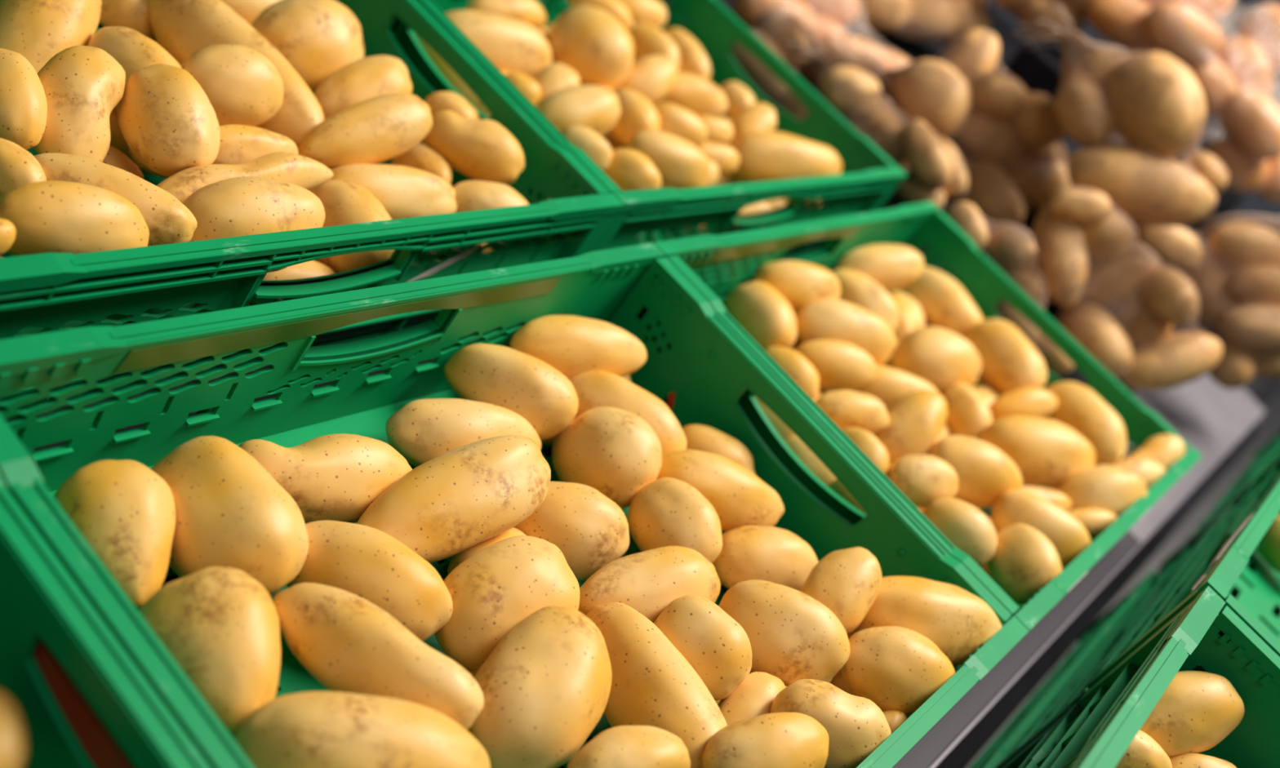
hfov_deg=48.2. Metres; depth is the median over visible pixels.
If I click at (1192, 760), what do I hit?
potato
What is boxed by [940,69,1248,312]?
trim
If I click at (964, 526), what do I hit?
potato
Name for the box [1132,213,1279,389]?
net bag
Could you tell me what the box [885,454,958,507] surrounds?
potato
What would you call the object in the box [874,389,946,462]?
potato
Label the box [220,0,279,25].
potato
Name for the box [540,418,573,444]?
potato
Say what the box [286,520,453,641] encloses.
potato
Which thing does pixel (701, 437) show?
potato
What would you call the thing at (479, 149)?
potato
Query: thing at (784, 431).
potato
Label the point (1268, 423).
floor
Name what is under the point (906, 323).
potato
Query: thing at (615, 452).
potato
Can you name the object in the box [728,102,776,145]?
potato
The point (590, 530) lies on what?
potato
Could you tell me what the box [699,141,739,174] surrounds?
potato
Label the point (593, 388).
potato
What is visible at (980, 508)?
potato
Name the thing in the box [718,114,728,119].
potato
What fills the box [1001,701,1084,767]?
crate
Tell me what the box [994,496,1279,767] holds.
crate
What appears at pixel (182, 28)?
potato
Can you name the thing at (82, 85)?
potato
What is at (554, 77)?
potato
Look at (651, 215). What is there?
crate
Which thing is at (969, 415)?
potato
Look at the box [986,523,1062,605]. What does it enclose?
potato
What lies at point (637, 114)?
potato
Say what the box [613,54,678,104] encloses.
potato
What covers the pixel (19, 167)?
potato
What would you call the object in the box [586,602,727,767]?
potato
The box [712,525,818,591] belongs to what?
potato
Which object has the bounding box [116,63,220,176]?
potato
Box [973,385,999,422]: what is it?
potato
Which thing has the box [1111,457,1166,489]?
potato
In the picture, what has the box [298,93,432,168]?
potato
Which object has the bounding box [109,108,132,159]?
potato
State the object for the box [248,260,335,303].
potato
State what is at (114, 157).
potato
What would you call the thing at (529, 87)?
potato
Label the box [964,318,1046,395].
potato
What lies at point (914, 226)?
crate
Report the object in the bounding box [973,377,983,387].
potato
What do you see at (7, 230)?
potato
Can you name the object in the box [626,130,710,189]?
potato
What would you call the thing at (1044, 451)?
potato
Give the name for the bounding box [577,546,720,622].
potato
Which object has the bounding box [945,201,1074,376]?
net bag
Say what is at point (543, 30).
potato
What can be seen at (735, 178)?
potato
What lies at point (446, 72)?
potato
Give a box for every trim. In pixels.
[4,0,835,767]
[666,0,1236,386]
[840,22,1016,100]
[892,531,1138,767]
[934,424,1261,767]
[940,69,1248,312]
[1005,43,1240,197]
[1048,240,1235,394]
[1253,378,1279,407]
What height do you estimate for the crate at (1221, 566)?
0.288 m
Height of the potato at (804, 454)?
0.054 m
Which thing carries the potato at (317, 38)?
in the crate at (45, 292)
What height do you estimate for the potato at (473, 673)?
0.044 m
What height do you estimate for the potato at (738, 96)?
0.045 m
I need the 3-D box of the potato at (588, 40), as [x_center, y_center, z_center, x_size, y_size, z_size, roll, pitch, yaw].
[-0.051,-0.344,1.473,0.094,0.086,0.071,16,18,16]
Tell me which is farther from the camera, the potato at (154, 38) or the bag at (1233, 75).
the bag at (1233, 75)
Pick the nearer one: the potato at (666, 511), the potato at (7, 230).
the potato at (7, 230)
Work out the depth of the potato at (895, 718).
0.89 m
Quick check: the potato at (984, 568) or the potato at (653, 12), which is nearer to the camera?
the potato at (984, 568)
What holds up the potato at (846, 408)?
in the crate at (914, 226)
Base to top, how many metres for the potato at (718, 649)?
0.058 m
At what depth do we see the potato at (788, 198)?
1.59 m
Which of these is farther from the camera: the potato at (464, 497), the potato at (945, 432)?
the potato at (945, 432)
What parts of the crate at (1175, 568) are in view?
panel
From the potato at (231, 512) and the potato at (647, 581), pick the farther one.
the potato at (647, 581)
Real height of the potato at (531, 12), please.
0.040 m
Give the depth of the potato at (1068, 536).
1.19 m
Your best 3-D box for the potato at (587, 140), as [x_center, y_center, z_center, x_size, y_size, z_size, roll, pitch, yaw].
[-0.049,-0.203,1.241,0.049,0.041,0.034,8,17,-9]
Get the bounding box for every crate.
[0,0,623,408]
[0,242,1028,767]
[0,474,210,767]
[389,0,907,270]
[636,201,1202,671]
[968,568,1159,767]
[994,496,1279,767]
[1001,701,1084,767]
[1036,586,1279,767]
[1086,457,1279,688]
[1160,431,1279,569]
[1248,451,1279,484]
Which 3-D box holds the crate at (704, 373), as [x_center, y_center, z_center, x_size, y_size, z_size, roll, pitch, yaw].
[-0.048,0.119,0.827,0.404,0.288,0.598,20,19,28]
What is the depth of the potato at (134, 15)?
1.04 m
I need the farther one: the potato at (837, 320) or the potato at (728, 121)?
the potato at (728, 121)
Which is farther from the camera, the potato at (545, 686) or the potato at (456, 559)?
the potato at (456, 559)
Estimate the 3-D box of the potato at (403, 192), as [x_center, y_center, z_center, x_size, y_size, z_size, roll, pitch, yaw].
[-0.179,-0.135,1.025,0.111,0.045,0.040,-4,22,-40]
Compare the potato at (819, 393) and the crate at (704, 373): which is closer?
the crate at (704, 373)
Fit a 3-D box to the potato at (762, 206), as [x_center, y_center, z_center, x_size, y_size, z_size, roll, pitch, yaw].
[0.109,-0.172,1.479,0.077,0.041,0.037,3,18,-24]
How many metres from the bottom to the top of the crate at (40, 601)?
0.288 m
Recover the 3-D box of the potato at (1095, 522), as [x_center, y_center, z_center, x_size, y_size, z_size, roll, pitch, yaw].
[0.405,0.125,1.294,0.058,0.025,0.024,5,18,-16]
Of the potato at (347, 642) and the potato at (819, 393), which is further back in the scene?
the potato at (819, 393)
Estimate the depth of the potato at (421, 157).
1.08 m
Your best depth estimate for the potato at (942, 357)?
1.38 m
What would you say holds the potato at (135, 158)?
in the crate at (45, 292)
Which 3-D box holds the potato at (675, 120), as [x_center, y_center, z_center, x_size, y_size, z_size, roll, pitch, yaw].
[0.035,-0.255,1.429,0.066,0.048,0.038,6,17,-14]
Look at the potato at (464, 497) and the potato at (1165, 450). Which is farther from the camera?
the potato at (1165, 450)
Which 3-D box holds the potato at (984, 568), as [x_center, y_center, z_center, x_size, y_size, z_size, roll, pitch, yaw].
[0.286,0.150,1.177,0.044,0.043,0.062,16,18,18]
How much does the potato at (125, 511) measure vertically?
0.061 m
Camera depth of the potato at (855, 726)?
0.80 m
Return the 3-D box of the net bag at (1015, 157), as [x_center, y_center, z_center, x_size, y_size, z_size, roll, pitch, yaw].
[0.422,-0.348,1.923,0.341,0.259,0.168,7,17,-11]
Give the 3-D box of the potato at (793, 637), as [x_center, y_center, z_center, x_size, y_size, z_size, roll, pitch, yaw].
[0.089,0.158,0.893,0.085,0.064,0.057,14,17,11]
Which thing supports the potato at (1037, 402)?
in the crate at (914, 226)
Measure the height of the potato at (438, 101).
0.039 m
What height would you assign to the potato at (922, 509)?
0.045 m
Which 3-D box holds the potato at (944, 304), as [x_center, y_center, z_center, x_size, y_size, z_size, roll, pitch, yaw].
[0.329,-0.088,1.567,0.111,0.070,0.055,24,22,38]
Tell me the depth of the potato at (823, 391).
1.28 m
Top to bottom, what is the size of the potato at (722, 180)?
0.049 m
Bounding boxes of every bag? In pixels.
[729,9,813,121]
[731,0,911,92]
[777,23,968,211]
[848,27,1072,232]
[853,0,991,46]
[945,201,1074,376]
[995,0,1089,43]
[1012,1,1228,227]
[1031,186,1222,391]
[1085,0,1279,202]
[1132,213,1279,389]
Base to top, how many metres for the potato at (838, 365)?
0.046 m
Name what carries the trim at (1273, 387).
on the trim at (976, 739)
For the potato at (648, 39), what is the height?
0.053 m
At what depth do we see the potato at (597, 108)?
1.30 m
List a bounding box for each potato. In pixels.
[0,0,102,73]
[0,48,47,150]
[0,137,46,195]
[0,180,149,255]
[0,217,16,255]
[0,687,31,767]
[6,248,22,257]
[32,45,125,162]
[33,153,197,246]
[53,459,176,608]
[87,26,182,109]
[98,0,155,39]
[102,145,143,179]
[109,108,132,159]
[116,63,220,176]
[126,143,169,178]
[138,566,280,737]
[146,0,324,150]
[150,435,308,597]
[151,35,159,44]
[156,151,333,203]
[181,44,283,126]
[182,176,324,272]
[212,124,297,164]
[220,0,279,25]
[233,691,490,767]
[238,433,412,524]
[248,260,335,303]
[250,0,364,92]
[273,582,484,730]
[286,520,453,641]
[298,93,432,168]
[310,179,394,273]
[314,55,412,119]
[329,163,457,219]
[355,435,551,563]
[385,398,541,466]
[392,142,451,184]
[413,32,491,117]
[422,110,524,185]
[424,91,479,119]
[434,535,579,671]
[443,343,578,440]
[444,9,551,78]
[447,527,525,574]
[452,180,528,238]
[453,240,500,256]
[465,0,546,29]
[466,605,612,767]
[468,669,478,678]
[500,70,509,75]
[504,71,541,106]
[509,315,646,378]
[513,481,629,580]
[532,62,580,106]
[535,84,620,136]
[537,26,549,40]
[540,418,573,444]
[544,23,553,31]
[546,5,633,89]
[551,406,662,509]
[560,124,612,172]
[566,0,633,31]
[567,725,690,767]
[568,370,686,453]
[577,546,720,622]
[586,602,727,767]
[603,133,627,150]
[604,148,661,191]
[607,88,660,146]
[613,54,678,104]
[618,0,666,28]
[622,374,631,382]
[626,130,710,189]
[626,477,722,563]
[628,22,679,70]
[653,102,707,148]
[653,595,752,700]
[656,448,784,531]
[659,72,728,117]
[663,27,711,79]
[675,224,706,236]
[681,424,755,474]
[697,115,733,144]
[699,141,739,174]
[702,712,829,767]
[703,160,719,186]
[712,173,729,186]
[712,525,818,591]
[717,671,785,724]
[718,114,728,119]
[719,80,755,121]
[719,579,850,685]
[724,201,776,232]
[724,280,796,351]
[725,120,732,146]
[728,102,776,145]
[728,171,749,184]
[730,130,842,182]
[753,260,840,315]
[755,395,795,439]
[764,197,788,208]
[764,346,819,399]
[770,679,891,767]
[783,435,836,487]
[786,197,822,208]
[790,316,799,349]
[792,347,833,395]
[795,298,896,365]
[795,339,876,391]
[800,546,881,634]
[813,391,821,401]
[814,390,888,435]
[829,479,866,515]
[829,669,854,695]
[831,268,899,332]
[837,244,924,291]
[840,626,955,718]
[841,427,888,475]
[847,631,854,639]
[853,576,1001,666]
[854,364,947,416]
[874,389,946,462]
[881,340,898,368]
[882,709,906,733]
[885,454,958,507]
[888,290,924,328]
[890,295,915,341]
[891,326,981,394]
[896,266,982,337]
[916,506,925,513]
[922,497,997,567]
[926,435,1022,506]
[939,422,951,438]
[941,382,992,439]
[953,497,986,511]
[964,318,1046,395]
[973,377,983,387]
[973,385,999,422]
[978,415,1095,489]
[980,564,993,580]
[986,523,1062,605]
[990,387,1057,421]
[991,489,1091,569]
[1020,485,1072,511]
[1044,381,1126,466]
[1054,465,1146,517]
[1067,508,1118,536]
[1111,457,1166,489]
[1115,730,1172,767]
[1125,434,1185,470]
[1139,671,1244,757]
[1168,752,1236,767]
[1257,515,1279,573]
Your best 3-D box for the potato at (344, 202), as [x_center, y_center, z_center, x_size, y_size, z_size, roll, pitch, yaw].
[-0.199,-0.104,0.976,0.078,0.065,0.055,16,18,19]
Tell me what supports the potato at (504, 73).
in the crate at (651, 215)
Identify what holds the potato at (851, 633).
in the crate at (704, 373)
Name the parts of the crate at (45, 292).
panel, panel, panel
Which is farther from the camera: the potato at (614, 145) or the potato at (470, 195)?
the potato at (614, 145)
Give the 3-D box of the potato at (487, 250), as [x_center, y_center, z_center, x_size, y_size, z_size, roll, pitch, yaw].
[-0.135,-0.121,1.133,0.044,0.042,0.065,18,18,24]
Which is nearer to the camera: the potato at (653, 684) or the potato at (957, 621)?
the potato at (653, 684)
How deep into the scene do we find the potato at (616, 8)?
1.58 m
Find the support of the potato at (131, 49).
in the crate at (45, 292)
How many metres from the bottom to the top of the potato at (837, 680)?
0.044 m
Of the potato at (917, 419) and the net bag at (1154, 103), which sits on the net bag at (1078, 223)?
the net bag at (1154, 103)
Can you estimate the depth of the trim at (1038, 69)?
2.14 m
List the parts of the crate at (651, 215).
panel, panel, panel, panel, panel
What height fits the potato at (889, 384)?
0.049 m
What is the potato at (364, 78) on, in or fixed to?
in the crate at (45, 292)
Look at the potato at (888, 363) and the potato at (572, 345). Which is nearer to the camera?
the potato at (572, 345)
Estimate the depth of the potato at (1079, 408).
1.44 m
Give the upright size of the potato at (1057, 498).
0.030 m
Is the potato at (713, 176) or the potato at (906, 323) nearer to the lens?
the potato at (713, 176)
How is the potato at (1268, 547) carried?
in the crate at (1221, 566)
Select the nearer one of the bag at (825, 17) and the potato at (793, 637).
the potato at (793, 637)
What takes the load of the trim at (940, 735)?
attached to the shelf
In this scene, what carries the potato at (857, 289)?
in the crate at (914, 226)
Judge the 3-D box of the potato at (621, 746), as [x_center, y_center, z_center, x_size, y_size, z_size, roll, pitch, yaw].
[-0.005,0.190,0.710,0.071,0.036,0.036,-3,21,-37]
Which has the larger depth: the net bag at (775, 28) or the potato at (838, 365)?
the net bag at (775, 28)
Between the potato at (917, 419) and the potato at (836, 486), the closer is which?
the potato at (836, 486)
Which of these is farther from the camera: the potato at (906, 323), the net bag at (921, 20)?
the net bag at (921, 20)
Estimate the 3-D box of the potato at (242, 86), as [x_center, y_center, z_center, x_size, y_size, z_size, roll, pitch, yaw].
[-0.279,-0.203,0.976,0.074,0.057,0.050,-4,22,-40]
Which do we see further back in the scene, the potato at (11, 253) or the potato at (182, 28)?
the potato at (182, 28)
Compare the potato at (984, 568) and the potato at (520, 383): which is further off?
the potato at (984, 568)
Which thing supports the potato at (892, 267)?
in the crate at (914, 226)
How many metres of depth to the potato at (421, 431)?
0.89 m
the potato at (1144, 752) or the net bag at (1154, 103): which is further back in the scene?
the net bag at (1154, 103)
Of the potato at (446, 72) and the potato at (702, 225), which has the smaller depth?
the potato at (446, 72)
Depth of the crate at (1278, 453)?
1.53 m
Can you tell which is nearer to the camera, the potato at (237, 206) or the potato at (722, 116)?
the potato at (237, 206)
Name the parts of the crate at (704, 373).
panel, panel, panel, panel, panel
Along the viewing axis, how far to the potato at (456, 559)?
0.84 m
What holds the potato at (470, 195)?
in the crate at (45, 292)
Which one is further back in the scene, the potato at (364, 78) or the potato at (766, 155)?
the potato at (766, 155)
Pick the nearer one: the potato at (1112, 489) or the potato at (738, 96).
the potato at (1112, 489)
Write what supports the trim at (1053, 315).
attached to the wall
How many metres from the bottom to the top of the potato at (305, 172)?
0.044 m
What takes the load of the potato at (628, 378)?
in the crate at (704, 373)
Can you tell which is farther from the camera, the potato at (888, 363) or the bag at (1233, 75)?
the bag at (1233, 75)
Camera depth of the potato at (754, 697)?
0.82 m
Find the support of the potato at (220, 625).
in the crate at (704, 373)
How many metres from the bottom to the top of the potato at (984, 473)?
0.056 m
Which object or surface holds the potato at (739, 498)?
in the crate at (704, 373)
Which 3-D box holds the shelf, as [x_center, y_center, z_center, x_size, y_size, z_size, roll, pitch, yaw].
[0.199,0.232,1.116,0.129,0.108,2.810,20,19,28]
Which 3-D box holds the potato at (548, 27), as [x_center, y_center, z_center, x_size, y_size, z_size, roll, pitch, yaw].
[-0.084,-0.367,1.554,0.056,0.043,0.041,16,18,18]
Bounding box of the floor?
[966,333,1279,767]
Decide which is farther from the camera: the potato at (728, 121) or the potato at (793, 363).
the potato at (728, 121)
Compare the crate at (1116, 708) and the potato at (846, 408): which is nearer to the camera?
the crate at (1116, 708)
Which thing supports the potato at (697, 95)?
on the potato
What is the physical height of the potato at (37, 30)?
0.097 m
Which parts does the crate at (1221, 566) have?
panel, panel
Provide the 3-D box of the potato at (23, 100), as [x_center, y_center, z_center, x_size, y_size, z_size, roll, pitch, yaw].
[-0.364,-0.164,0.825,0.053,0.055,0.039,25,22,40]
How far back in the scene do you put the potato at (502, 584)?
0.77 m
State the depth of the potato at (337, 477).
0.80 m
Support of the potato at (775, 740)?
in the crate at (704, 373)
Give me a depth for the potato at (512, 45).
1.35 m
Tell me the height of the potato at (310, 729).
0.065 m
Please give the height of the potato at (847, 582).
0.053 m
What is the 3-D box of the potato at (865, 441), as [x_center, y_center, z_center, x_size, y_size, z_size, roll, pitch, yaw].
[0.179,0.057,1.156,0.051,0.038,0.034,24,21,37]
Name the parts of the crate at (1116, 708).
panel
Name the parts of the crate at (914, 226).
panel, panel, panel, panel, panel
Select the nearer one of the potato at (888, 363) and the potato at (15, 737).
the potato at (15, 737)
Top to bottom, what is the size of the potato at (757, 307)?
0.064 m
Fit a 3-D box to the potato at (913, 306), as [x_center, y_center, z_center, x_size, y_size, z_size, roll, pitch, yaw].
[0.284,-0.074,1.547,0.046,0.046,0.063,6,18,-16]
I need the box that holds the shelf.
[927,373,1265,767]
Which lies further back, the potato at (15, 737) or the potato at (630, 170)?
the potato at (630, 170)
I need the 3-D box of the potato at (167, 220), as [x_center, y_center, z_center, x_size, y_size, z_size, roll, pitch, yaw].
[-0.295,-0.101,0.796,0.095,0.046,0.036,6,17,-13]
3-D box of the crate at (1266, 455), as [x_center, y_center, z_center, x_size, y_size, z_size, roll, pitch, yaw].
[0.869,0.246,1.682,0.404,0.288,0.598,20,19,28]
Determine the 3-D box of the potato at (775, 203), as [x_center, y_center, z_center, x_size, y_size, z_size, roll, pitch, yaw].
[0.142,-0.190,1.550,0.057,0.041,0.042,7,17,-12]
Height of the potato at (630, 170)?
0.045 m
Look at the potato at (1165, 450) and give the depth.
1.46 m
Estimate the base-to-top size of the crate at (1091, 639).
0.288 m
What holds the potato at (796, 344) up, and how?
in the crate at (914, 226)
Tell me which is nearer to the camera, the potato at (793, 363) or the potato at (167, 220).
the potato at (167, 220)
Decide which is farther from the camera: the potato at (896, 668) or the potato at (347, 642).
the potato at (896, 668)
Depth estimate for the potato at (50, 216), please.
0.73 m
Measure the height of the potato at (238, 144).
0.035 m
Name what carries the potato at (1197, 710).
in the crate at (1116, 708)
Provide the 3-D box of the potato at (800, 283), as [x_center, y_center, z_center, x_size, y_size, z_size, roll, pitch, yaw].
[0.144,-0.087,1.312,0.088,0.050,0.046,1,19,-28]

